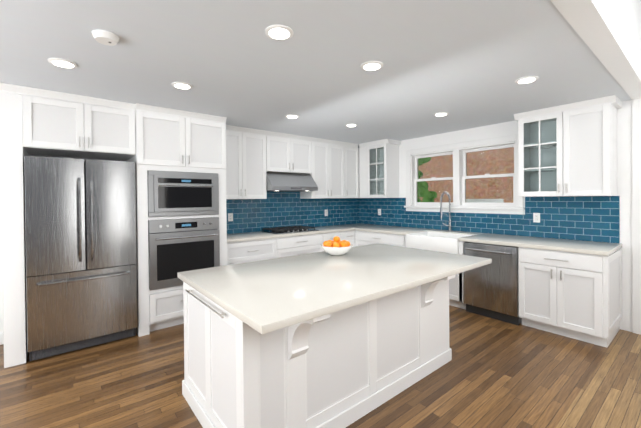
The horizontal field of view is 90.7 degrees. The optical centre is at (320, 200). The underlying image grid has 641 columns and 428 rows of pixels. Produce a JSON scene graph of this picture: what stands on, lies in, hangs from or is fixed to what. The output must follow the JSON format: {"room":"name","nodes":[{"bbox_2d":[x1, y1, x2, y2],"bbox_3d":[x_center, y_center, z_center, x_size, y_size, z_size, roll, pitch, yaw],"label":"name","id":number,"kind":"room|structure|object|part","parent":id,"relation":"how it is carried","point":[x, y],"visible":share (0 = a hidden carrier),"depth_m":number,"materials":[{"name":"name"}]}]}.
{"room":"kitchen","nodes":[
{"label":"kitchen","id":0,"kind":"room"},
{"bbox_2d":[0,155,333,333],"bbox_3d":[-3.360,0.220,3.118,10.920,2.430,0.150,-1,1,-39],"label":"wall","id":1,"kind":"structure","parent":0,"point":[1,304],"depth_m":3.16,"materials":[{"name":"paint"}]},
{"bbox_2d":[0,333,3,344],"bbox_3d":[-5.335,1.410,1.407,5.670,0.110,0.012,-1,1,-39],"label":"baseboard","id":2,"kind":"structure","parent":1,"relation":"attached to","point":[1,339],"depth_m":3.15,"materials":[{"name":"white wood"}]},
{"bbox_2d":[226,125,269,198],"bbox_3d":[-1.174,-0.524,4.567,0.824,0.998,0.347,-1,1,-39],"label":"upper cabinet","id":3,"kind":"object","parent":1,"relation":"attached to","point":[253,156],"depth_m":4.46,"materials":[{"name":"white paint"}]},
{"bbox_2d":[266,171,317,191],"bbox_3d":[-0.524,-0.297,4.994,0.836,0.291,0.503,-1,1,-39],"label":"range hood","id":4,"kind":"object","parent":1,"relation":"attached to","point":[289,182],"visible":0.94,"depth_m":4.83,"materials":[{"name":"silver metal"}]},
{"bbox_2d":[270,131,313,172],"bbox_3d":[-0.577,-0.738,5.052,0.840,0.588,0.347,-1,1,-39],"label":"upper cabinet","id":5,"kind":"object","parent":1,"relation":"attached to","point":[289,153],"depth_m":4.93,"materials":[{"name":"white paint"}]},
{"bbox_2d":[226,191,358,233],"bbox_3d":[-0.414,0.155,5.402,3.042,0.632,0.009,-1,1,-39],"label":"tile backsplash","id":6,"kind":"structure","parent":1,"relation":"attached to","point":[279,209],"depth_m":5.27,"materials":[{"name":"blue tile"}]},
{"bbox_2d":[228,213,232,220],"bbox_3d":[-1.321,0.240,4.653,0.074,0.120,0.008,-1,1,-39],"label":"electrical outlet","id":7,"kind":"object","parent":6,"relation":"attached to","point":[230,216],"visible":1,"depth_m":4.65,"materials":[{"name":"white plastic"}]},
{"bbox_2d":[300,138,349,198],"bbox_3d":[0.034,-0.542,5.548,0.849,0.998,0.347,-1,1,-39],"label":"upper cabinet","id":8,"kind":"object","parent":1,"relation":"attached to","point":[331,174],"depth_m":5.42,"materials":[{"name":"white paint"}]},
{"bbox_2d":[346,142,357,196],"bbox_3d":[0.434,-0.548,5.873,0.420,0.998,0.347,-1,1,-39],"label":"upper cabinet","id":9,"kind":"object","parent":1,"relation":"attached to","point":[351,148],"depth_m":5.79,"materials":[{"name":"white paint"}]},
{"bbox_2d":[358,149,359,196],"bbox_3d":[0.714,-0.518,6.100,0.414,0.930,0.347,-1,1,-39],"label":"upper cabinet","id":10,"kind":"object","parent":1,"relation":"attached to","point":[358,149],"depth_m":5.87,"materials":[{"name":"white paint"}]},
{"bbox_2d":[0,0,631,147],"bbox_3d":[-2.141,-1.019,1.594,10.920,0.050,4.151,-1,1,-39],"label":"ceiling","id":11,"kind":"structure","parent":0,"point":[465,64],"depth_m":2.29,"materials":[{"name":"paint"}]},
{"bbox_2d":[48,58,77,68],"bbox_3d":[-1.868,-0.996,2.299,0.170,0.011,0.170,-1,1,-39],"label":"recessed light","id":12,"kind":"object","parent":11,"relation":"in","point":[62,63],"visible":0.98,"depth_m":2.28,"materials":[{"name":"white plastic"}]},
{"bbox_2d":[92,30,118,45],"bbox_3d":[-1.304,-0.985,1.924,0.140,0.036,0.140,-1,1,-39],"label":"smoke detector","id":13,"kind":"object","parent":11,"relation":"attached to","point":[104,37],"visible":0.98,"depth_m":1.89,"materials":[{"name":"white plastic"}]},
{"bbox_2d":[172,82,192,88],"bbox_3d":[-1.208,-1.005,2.770,0.170,0.011,0.170,-1,1,-39],"label":"recessed light","id":14,"kind":"object","parent":11,"relation":"in","point":[181,85],"visible":1,"depth_m":2.75,"materials":[{"name":"white plastic"}]},
{"bbox_2d":[265,25,292,39],"bbox_3d":[-0.247,-1.007,1.901,0.170,0.011,0.170,-1,1,-39],"label":"recessed light","id":15,"kind":"object","parent":11,"relation":"in","point":[279,32],"visible":1,"depth_m":1.88,"materials":[{"name":"white plastic"}]},
{"bbox_2d":[285,114,298,118],"bbox_3d":[-0.341,-1.021,3.835,0.170,0.011,0.170,-1,1,-39],"label":"recessed light","id":16,"kind":"object","parent":11,"relation":"in","point":[292,116],"visible":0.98,"depth_m":3.81,"materials":[{"name":"white plastic"}]},
{"bbox_2d":[345,124,356,126],"bbox_3d":[0.421,-1.032,4.330,0.170,0.011,0.170,-1,1,-39],"label":"recessed light","id":17,"kind":"object","parent":11,"relation":"in","point":[350,125],"visible":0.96,"depth_m":4.31,"materials":[{"name":"white plastic"}]},
{"bbox_2d":[361,61,382,70],"bbox_3d":[0.389,-1.016,2.393,0.170,0.011,0.170,-1,1,-39],"label":"recessed light","id":18,"kind":"object","parent":11,"relation":"in","point":[371,65],"visible":1,"depth_m":2.37,"materials":[{"name":"white plastic"}]},
{"bbox_2d":[434,112,448,115],"bbox_3d":[1.447,-1.036,3.798,0.170,0.011,0.170,-1,1,-39],"label":"recessed light","id":19,"kind":"object","parent":11,"relation":"in","point":[441,114],"visible":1,"depth_m":3.78,"materials":[{"name":"white plastic"}]},
{"bbox_2d":[515,76,538,83],"bbox_3d":[1.762,-1.031,2.707,0.170,0.011,0.170,-1,1,-39],"label":"recessed light","id":20,"kind":"object","parent":11,"relation":"in","point":[527,79],"visible":0.98,"depth_m":2.69,"materials":[{"name":"white plastic"}]},
{"bbox_2d":[0,305,640,427],"bbox_3d":[0.570,1.438,1.536,15.000,0.050,7.660,-1,1,-39],"label":"floor","id":21,"kind":"structure","parent":0,"point":[493,373],"depth_m":2.41,"materials":[{"name":"brown wood"}]},
{"bbox_2d":[0,82,135,367],"bbox_3d":[-2.530,0.213,3.233,1.045,2.428,0.710,-1,1,-39],"label":"tall cabinet","id":22,"kind":"object","parent":21,"relation":"on","point":[38,122],"visible":1,"depth_m":2.79,"materials":[{"name":"white paint"}]},
{"bbox_2d":[24,156,137,360],"bbox_3d":[-2.421,0.516,3.248,0.841,1.820,0.771,-1,1,-39],"label":"fridge","id":23,"kind":"object","parent":21,"relation":"on","point":[81,258],"visible":1,"depth_m":2.96,"materials":[{"name":"grey metal"}]},
{"bbox_3d":[-2.414,0.132,2.896,0.418,1.047,0.087,-1,1,-39],"label":"door","id":24,"kind":"part","parent":23,"relation":"part of","materials":[{"name":"silver metal"}]},
{"bbox_3d":[-2.241,0.986,3.035,0.841,0.650,0.091,-1,1,-39],"label":"drawer","id":25,"kind":"part","parent":23,"relation":"part of","materials":[{"name":"silver metal"}]},
{"bbox_3d":[-2.207,0.260,2.979,0.720,0.964,0.084,-1,1,-39],"label":"handle","id":26,"kind":"part","parent":23,"relation":"part of","materials":[{"name":"silver metal"}]},
{"bbox_3d":[-2.085,0.127,3.163,0.418,1.047,0.087,-1,1,-39],"label":"door","id":27,"kind":"part","parent":23,"relation":"part of","materials":[{"name":"silver metal"}]},
{"bbox_2d":[126,103,226,336],"bbox_3d":[-1.722,0.201,3.834,0.964,2.428,0.794,-1,1,-39],"label":"tall cabinet","id":28,"kind":"object","parent":21,"relation":"on","point":[179,158],"visible":0.85,"depth_m":3.50,"materials":[{"name":"white paint"}]},
{"bbox_2d":[147,170,218,216],"bbox_3d":[-1.648,-0.080,3.738,0.758,0.494,0.524,-1,1,-39],"label":"microwave","id":29,"kind":"object","parent":28,"relation":"in","point":[170,193],"depth_m":3.55,"materials":[{"name":"silver metal"}]},
{"bbox_2d":[148,217,219,289],"bbox_3d":[-1.638,0.573,3.737,0.758,0.741,0.537,-1,1,-39],"label":"wall oven","id":30,"kind":"object","parent":28,"relation":"in","point":[175,244],"depth_m":3.52,"materials":[{"name":"silver metal"}]},
{"bbox_2d":[227,239,278,264],"bbox_3d":[-1.100,0.966,4.455,0.764,0.878,0.617,-1,1,-39],"label":"base cabinet","id":31,"kind":"object","parent":21,"relation":"on","point":[274,242],"depth_m":4.21,"materials":[{"name":"white paint"}]},
{"bbox_2d":[227,223,381,242],"bbox_3d":[-0.213,0.492,5.168,3.051,0.041,0.627,-1,1,-39],"label":"countertop","id":32,"kind":"structure","parent":31,"relation":"on","point":[348,227],"depth_m":4.76,"materials":[{"name":"white stone"}]},
{"bbox_2d":[263,226,318,234],"bbox_3d":[-0.482,0.448,4.957,0.760,0.055,0.520,-1,1,-39],"label":"cooktop","id":33,"kind":"object","parent":32,"relation":"in","point":[274,230],"depth_m":4.83,"materials":[{"name":"black metal"}]},
{"bbox_2d":[279,231,326,257],"bbox_3d":[-0.454,0.957,4.979,0.900,0.878,0.617,-1,1,-39],"label":"base cabinet","id":34,"kind":"object","parent":21,"relation":"on","point":[289,245],"depth_m":4.71,"materials":[{"name":"white paint"}]},
{"bbox_2d":[180,267,477,427],"bbox_3d":[0.191,0.981,2.515,2.165,0.856,1.229,-1,1,-39],"label":"kitchen island","id":35,"kind":"object","parent":21,"relation":"on","point":[323,339],"depth_m":1.95,"materials":[{"name":"white paint"}]},
{"bbox_2d":[177,243,491,334],"bbox_3d":[0.215,0.533,2.535,2.230,0.040,1.280,-1,1,-39],"label":"island countertop","id":36,"kind":"structure","parent":35,"relation":"on","point":[272,295],"depth_m":2.09,"materials":[{"name":"white stone"}]},
{"bbox_2d":[321,236,352,255],"bbox_3d":[0.154,0.423,3.014,0.312,0.172,0.312,-1,1,-39],"label":"fruit bowl","id":37,"kind":"object","parent":36,"relation":"on","point":[336,246],"visible":1,"depth_m":2.92,"materials":[{"name":"white ceramic"}]},
{"bbox_2d":[327,231,354,246],"bbox_3d":[0.140,0.948,5.461,0.750,0.878,0.617,-1,1,-39],"label":"base cabinet","id":38,"kind":"object","parent":21,"relation":"on","point":[349,236],"depth_m":5.27,"materials":[{"name":"white paint"}]},
{"bbox_2d":[355,231,426,246],"bbox_3d":[1.216,0.940,5.243,0.747,0.878,1.067,-1,1,-39],"label":"base cabinet","id":39,"kind":"object","parent":21,"relation":"on","point":[362,238],"depth_m":4.98,"materials":[{"name":"white paint"}]},
{"bbox_2d":[355,227,434,234],"bbox_3d":[1.206,0.479,5.239,0.757,0.040,1.047,-1,1,-39],"label":"countertop","id":40,"kind":"structure","parent":39,"relation":"on","point":[394,230],"depth_m":5.06,"materials":[{"name":"white stone"}]},
{"bbox_2d":[440,191,451,230],"bbox_3d":[1.837,0.158,4.742,0.290,0.598,0.143,-1,1,-39],"label":"faucet","id":41,"kind":"object","parent":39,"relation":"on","point":[441,197],"depth_m":4.75,"materials":[{"name":"silver metal"}]},
{"bbox_2d":[449,278,454,305],"bbox_3d":[1.791,1.069,4.537,0.747,0.620,0.870,-1,1,-39],"label":"base cabinet","id":42,"kind":"object","parent":21,"relation":"on","point":[452,281],"depth_m":4.09,"materials":[{"name":"white paint"}]},
{"bbox_2d":[455,239,526,325],"bbox_3d":[2.260,0.943,3.951,0.755,0.872,0.744,-1,1,-39],"label":"base cabinet","id":43,"kind":"object","parent":21,"relation":"on","point":[497,290],"depth_m":3.65,"materials":[{"name":"white paint"}]},
{"bbox_2d":[464,242,521,325],"bbox_3d":[2.220,0.944,3.912,0.751,0.872,0.602,-1,1,-39],"label":"dishwasher","id":44,"kind":"object","parent":43,"relation":"in","point":[492,290],"depth_m":3.66,"materials":[{"name":"silver metal"}]},
{"bbox_2d":[527,247,621,347],"bbox_3d":[2.691,0.941,3.425,0.747,0.878,0.736,-1,1,-39],"label":"base cabinet","id":45,"kind":"object","parent":21,"relation":"on","point":[569,288],"depth_m":3.14,"materials":[{"name":"white paint"}]},
{"bbox_2d":[459,233,621,254],"bbox_3d":[2.473,0.479,3.678,0.757,0.040,1.409,-1,1,-39],"label":"countertop","id":46,"kind":"structure","parent":45,"relation":"on","point":[507,240],"depth_m":3.49,"materials":[{"name":"white stone"}]},
{"bbox_2d":[406,231,471,253],"bbox_3d":[1.690,0.616,4.453,0.545,0.280,0.774,-1,1,-39],"label":"sink","id":47,"kind":"object","parent":46,"relation":"in","point":[440,241],"depth_m":4.35,"materials":[{"name":"white ceramic"}]},
{"bbox_2d":[399,100,632,331],"bbox_3d":[3.165,-1.625,3.511,0.150,6.000,7.460,-1,1,-39],"label":"wall","id":48,"kind":"structure","parent":0,"point":[624,152],"depth_m":3.37,"materials":[{"name":"paint"}]},
{"bbox_2d":[359,139,400,197],"bbox_3d":[1.055,-0.552,5.705,0.380,0.998,0.675,-1,1,-39],"label":"upper cabinet","id":49,"kind":"object","parent":48,"relation":"attached to","point":[378,168],"visible":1,"depth_m":5.58,"materials":[{"name":"white paint"}]},
{"bbox_2d":[404,134,524,213],"bbox_3d":[2.091,-0.348,4.811,0.210,1.045,1.830,-1,1,-39],"label":"window","id":50,"kind":"structure","parent":48,"relation":"in","point":[459,151],"depth_m":4.76,"materials":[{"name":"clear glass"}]},
{"bbox_2d":[359,196,619,242],"bbox_3d":[1.983,0.200,4.870,0.009,0.507,3.837,-1,1,-39],"label":"tile backsplash","id":51,"kind":"structure","parent":48,"relation":"attached to","point":[590,218],"depth_m":4.00,"materials":[{"name":"blue tile"}]},
{"bbox_2d":[533,213,539,222],"bbox_3d":[2.706,0.210,3.964,0.008,0.120,0.074,-1,1,-39],"label":"electrical outlet","id":52,"kind":"object","parent":51,"relation":"attached to","point":[536,217],"visible":1,"depth_m":3.96,"materials":[{"name":"white plastic"}]},
{"bbox_2d":[514,95,621,196],"bbox_3d":[2.768,-0.551,3.595,0.380,0.998,0.910,-1,1,-39],"label":"upper cabinet","id":53,"kind":"object","parent":48,"relation":"attached to","point":[570,149],"visible":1,"depth_m":3.43,"materials":[{"name":"white paint"}]},
{"bbox_2d":[551,0,640,334],"bbox_3d":[-0.876,-1.562,-0.135,10.719,6.000,0.130,-1,1,-39],"label":"wall","id":54,"kind":"structure","parent":0,"point":[608,32],"depth_m":2.40,"materials":[{"name":"white paint"}]},
{"label":"outside","id":55,"kind":"structure","parent":0,"visible":0},
{"bbox_2d":[417,147,513,202],"bbox_3d":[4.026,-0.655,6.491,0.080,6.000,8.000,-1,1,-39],"label":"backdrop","id":56,"kind":"structure","parent":55,"point":[503,153],"depth_m":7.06,"materials":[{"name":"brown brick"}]},
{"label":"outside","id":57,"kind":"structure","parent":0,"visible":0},
{"bbox_2d":[417,157,436,201],"bbox_3d":[1.866,0.104,7.788,0.981,3.119,2.090,-1,1,-39],"label":"bush","id":58,"kind":"object","parent":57,"point":[424,187],"depth_m":7.09,"materials":[{"name":"green plant"}]}
]}

